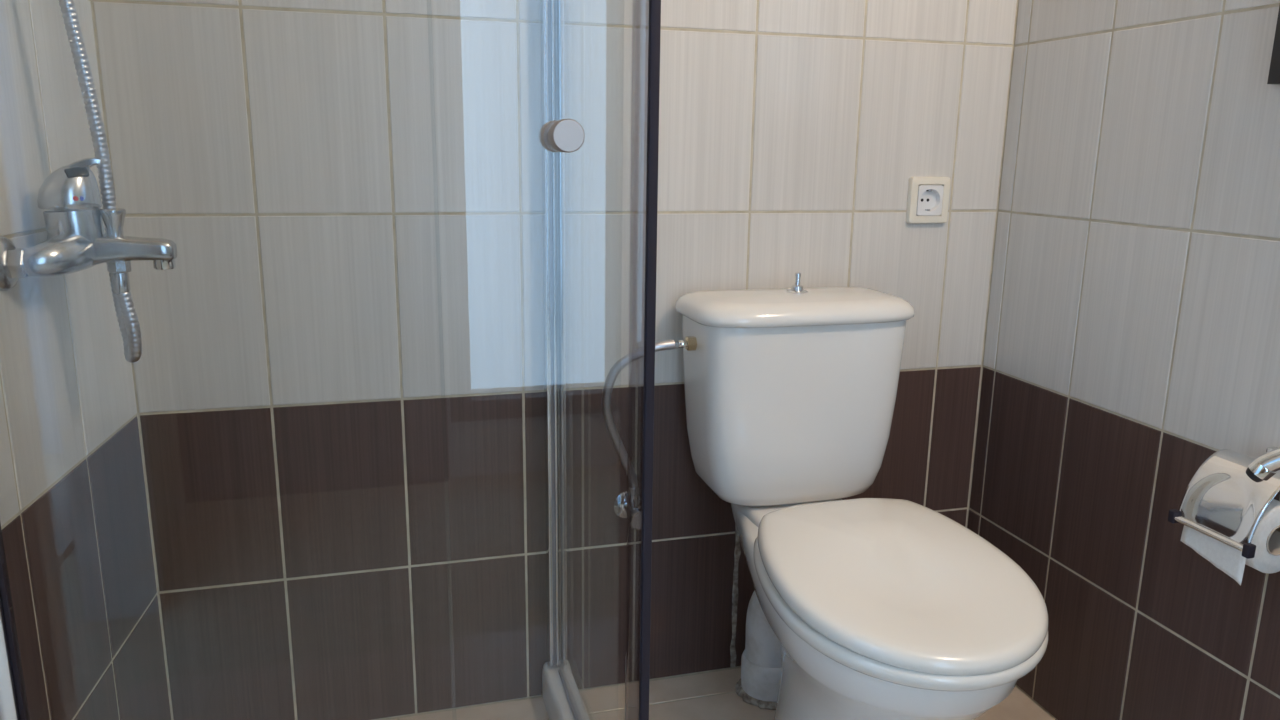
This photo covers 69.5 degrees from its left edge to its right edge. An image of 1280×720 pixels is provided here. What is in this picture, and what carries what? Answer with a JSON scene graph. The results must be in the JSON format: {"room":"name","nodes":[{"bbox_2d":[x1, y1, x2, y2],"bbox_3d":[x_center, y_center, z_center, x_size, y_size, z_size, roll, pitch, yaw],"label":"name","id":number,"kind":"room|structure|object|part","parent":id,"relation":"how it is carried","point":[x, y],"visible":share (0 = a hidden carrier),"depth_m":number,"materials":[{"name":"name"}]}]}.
{"room":"bathroom","nodes":[
{"label":"bathroom","id":0,"kind":"room"},
{"bbox_2d":[0,0,170,719],"bbox_3d":[-0.591,-0.259,0.133,0.120,2.400,2.361,-2,13,-11],"label":"wall","id":1,"kind":"structure","parent":0,"point":[74,517],"depth_m":1.15,"materials":[{"name":"tile"}]},
{"bbox_2d":[0,157,176,290],"bbox_3d":[-0.637,-0.165,1.081,0.161,0.142,0.208,-3,13,-15],"label":"shower mixer","id":2,"kind":"object","parent":1,"relation":"attached to","point":[77,240],"visible":1,"depth_m":1.05,"materials":[{"name":"silver metal"}]},
{"bbox_3d":[-0.650,-0.213,1.066,0.055,0.041,0.026,-3,13,-15],"label":"lever handle","id":3,"kind":"part","parent":2,"relation":"part of","materials":[{"name":"silver metal"}]},
{"bbox_2d":[58,0,142,362],"bbox_3d":[-0.633,-0.451,1.013,0.053,0.941,0.082,6,14,23],"label":"shower hose","id":4,"kind":"object","parent":2,"relation":"attached to","point":[126,314],"visible":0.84,"depth_m":1.09,"materials":[{"name":"silver metal"}]},
{"bbox_3d":[-0.620,-0.160,1.087,0.027,0.036,0.027,-3,13,-15],"label":"diverter knob","id":5,"kind":"part","parent":2,"relation":"part of","materials":[{"name":"silver metal"}]},
{"bbox_3d":[-0.605,-0.132,1.098,0.094,0.040,0.040,-3,13,-15],"label":"spout","id":6,"kind":"part","parent":2,"relation":"part of","materials":[{"name":"silver metal"}]},
{"bbox_2d":[91,0,1017,719],"bbox_3d":[-0.143,-0.564,1.500,1.913,2.400,0.123,-3,13,-15],"label":"wall","id":7,"kind":"structure","parent":0,"point":[289,391],"depth_m":1.53,"materials":[{"name":"tile"}]},
{"bbox_2d":[613,491,641,530],"bbox_3d":[-0.012,0.265,1.624,0.052,0.060,0.083,-3,13,-15],"label":"angle valve","id":8,"kind":"object","parent":7,"relation":"attached to","point":[620,502],"visible":0.85,"depth_m":1.62,"materials":[{"name":"silver metal"}]},
{"bbox_3d":[-0.004,0.276,1.594,0.036,0.036,0.019,-3,13,-15],"label":"valve handle","id":9,"kind":"part","parent":8,"relation":"part of","materials":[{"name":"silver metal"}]},
{"bbox_2d":[602,336,696,495],"bbox_3d":[0.013,0.100,1.559,0.156,0.291,0.079,0,13,-2],"label":"supply hose","id":10,"kind":"object","parent":8,"relation":"on","point":[690,342],"visible":0.94,"depth_m":1.51,"materials":[{"name":"silver metal"}]},
{"bbox_2d":[906,177,950,223],"bbox_3d":[0.528,-0.293,1.689,0.082,0.084,0.012,-3,13,-15],"label":"wall socket","id":11,"kind":"object","parent":7,"relation":"attached to","point":[928,197],"visible":1,"depth_m":1.69,"materials":[{"name":"beige plastic"}]},
{"bbox_2d":[381,667,1055,719],"bbox_3d":[0.127,0.925,0.608,2.013,0.100,2.590,-3,13,-15],"label":"floor","id":12,"kind":"structure","parent":0,"point":[711,695],"depth_m":1.68,"materials":[{"name":"tile"}]},
{"bbox_2d":[542,660,588,719],"bbox_3d":[-0.392,0.665,1.331,0.710,0.072,0.598,-3,13,-15],"label":"kerb","id":13,"kind":"object","parent":12,"relation":"on","point":[554,696],"visible":0.9,"depth_m":1.61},
{"bbox_2d":[0,0,660,719],"bbox_3d":[-0.383,-0.250,1.117,0.700,1.819,0.607,-3,13,-15],"label":"shower enclosure","id":14,"kind":"object","parent":13,"relation":"on","point":[558,135],"visible":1,"depth_m":1.07,"materials":[{"name":"clear glass"}]},
{"bbox_3d":[-0.621,-0.158,0.776,0.053,1.784,0.024,-3,13,-15],"label":"post","id":15,"kind":"part","parent":14,"relation":"part of","materials":[{"name":"silver metal"}]},
{"bbox_3d":[-0.110,-0.190,0.927,0.191,1.774,0.006,-3,13,-15],"label":"door pane","id":16,"kind":"part","parent":14,"relation":"part of","materials":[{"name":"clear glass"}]},
{"bbox_3d":[-0.394,-0.172,0.838,0.409,1.778,0.006,-3,13,-15],"label":"fixed pane","id":17,"kind":"part","parent":14,"relation":"part of","materials":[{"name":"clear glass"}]},
{"bbox_3d":[-0.085,-0.230,0.948,0.032,0.032,0.036,-3,13,-15],"label":"knob","id":18,"kind":"part","parent":14,"relation":"part of","materials":[{"name":"silver metal"}]},
{"bbox_3d":[-0.073,-0.221,0.909,0.032,0.032,0.036,-3,13,-15],"label":"door knob","id":19,"kind":"part","parent":14,"relation":"part of","materials":[{"name":"silver metal"}]},
{"bbox_3d":[-0.073,0.614,1.419,0.010,0.007,0.514,-3,13,-15],"label":"rail","id":20,"kind":"part","parent":14,"relation":"part of","materials":[{"name":"grey metal"}]},
{"bbox_2d":[735,591,780,709],"bbox_3d":[0.245,0.500,1.687,0.121,0.250,0.151,-3,13,-15],"label":"drain pipe","id":21,"kind":"object","parent":12,"relation":"on","point":[758,685],"visible":0.43,"depth_m":1.67,"materials":[{"name":"white plastic"}]},
{"bbox_2d":[675,272,1047,719],"bbox_3d":[0.326,0.292,1.401,0.388,0.787,0.680,-3,13,-15],"label":"toilet","id":22,"kind":"object","parent":12,"relation":"on","point":[876,608],"visible":1,"depth_m":1.37,"materials":[{"name":"white ceramic"}]},
{"bbox_3d":[0.264,-0.094,1.551,0.387,0.038,0.197,-3,13,-15],"label":"cistern lid","id":23,"kind":"part","parent":22,"relation":"part of","materials":[{"name":"white ceramic"}]},
{"bbox_3d":[0.354,0.324,1.281,0.359,0.049,0.425,-3,13,-15],"label":"seat","id":24,"kind":"part","parent":22,"relation":"part of","materials":[{"name":"white plastic"}]},
{"bbox_3d":[0.356,0.292,1.268,0.356,0.070,0.412,-3,13,-15],"label":"lid","id":25,"kind":"part","parent":22,"relation":"part of","materials":[{"name":"white plastic"}]},
{"bbox_2d":[967,0,1279,719],"bbox_3d":[1.054,-0.339,0.583,0.120,2.400,2.351,-3,13,-15],"label":"wall","id":26,"kind":"structure","parent":0,"point":[1132,337],"depth_m":1.44,"materials":[{"name":"tile"}]},
{"bbox_2d":[1168,446,1279,558],"bbox_3d":[0.785,0.174,1.197,0.119,0.110,0.132,-3,13,-15],"label":"toilet paper holder","id":27,"kind":"object","parent":26,"relation":"attached to","point":[1220,502],"visible":0.83,"depth_m":1.19,"materials":[{"name":"silver metal"}]},
{"bbox_2d":[1180,499,1279,585],"bbox_3d":[0.787,0.222,1.203,0.096,0.102,0.098,-3,13,-15],"label":"toilet roll","id":28,"kind":"object","parent":27,"relation":"hanging from","point":[1229,560],"visible":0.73,"depth_m":1.17,"materials":[{"name":"paper"}]},
{"bbox_3d":[0.837,0.133,1.197,0.014,0.030,0.048,-3,13,-15],"label":"wall plate","id":29,"kind":"part","parent":27,"relation":"part of","materials":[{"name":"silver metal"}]},
{"bbox_2d":[1246,447,1279,481],"bbox_3d":[0.801,0.088,0.964,0.264,0.131,0.067,5,14,19],"label":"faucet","id":30,"kind":"object","parent":26,"relation":"attached to","point":[1263,467],"visible":1,"depth_m":1.02,"materials":[{"name":"silver metal"}]},
{"bbox_2d":[1267,5,1279,83],"bbox_3d":[0.924,-0.722,0.729,0.016,0.922,0.762,-3,13,-15],"label":"wall mirror","id":31,"kind":"object","parent":26,"relation":"attached to","point":[1274,71],"visible":1,"depth_m":1.17,"materials":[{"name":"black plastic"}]}
]}

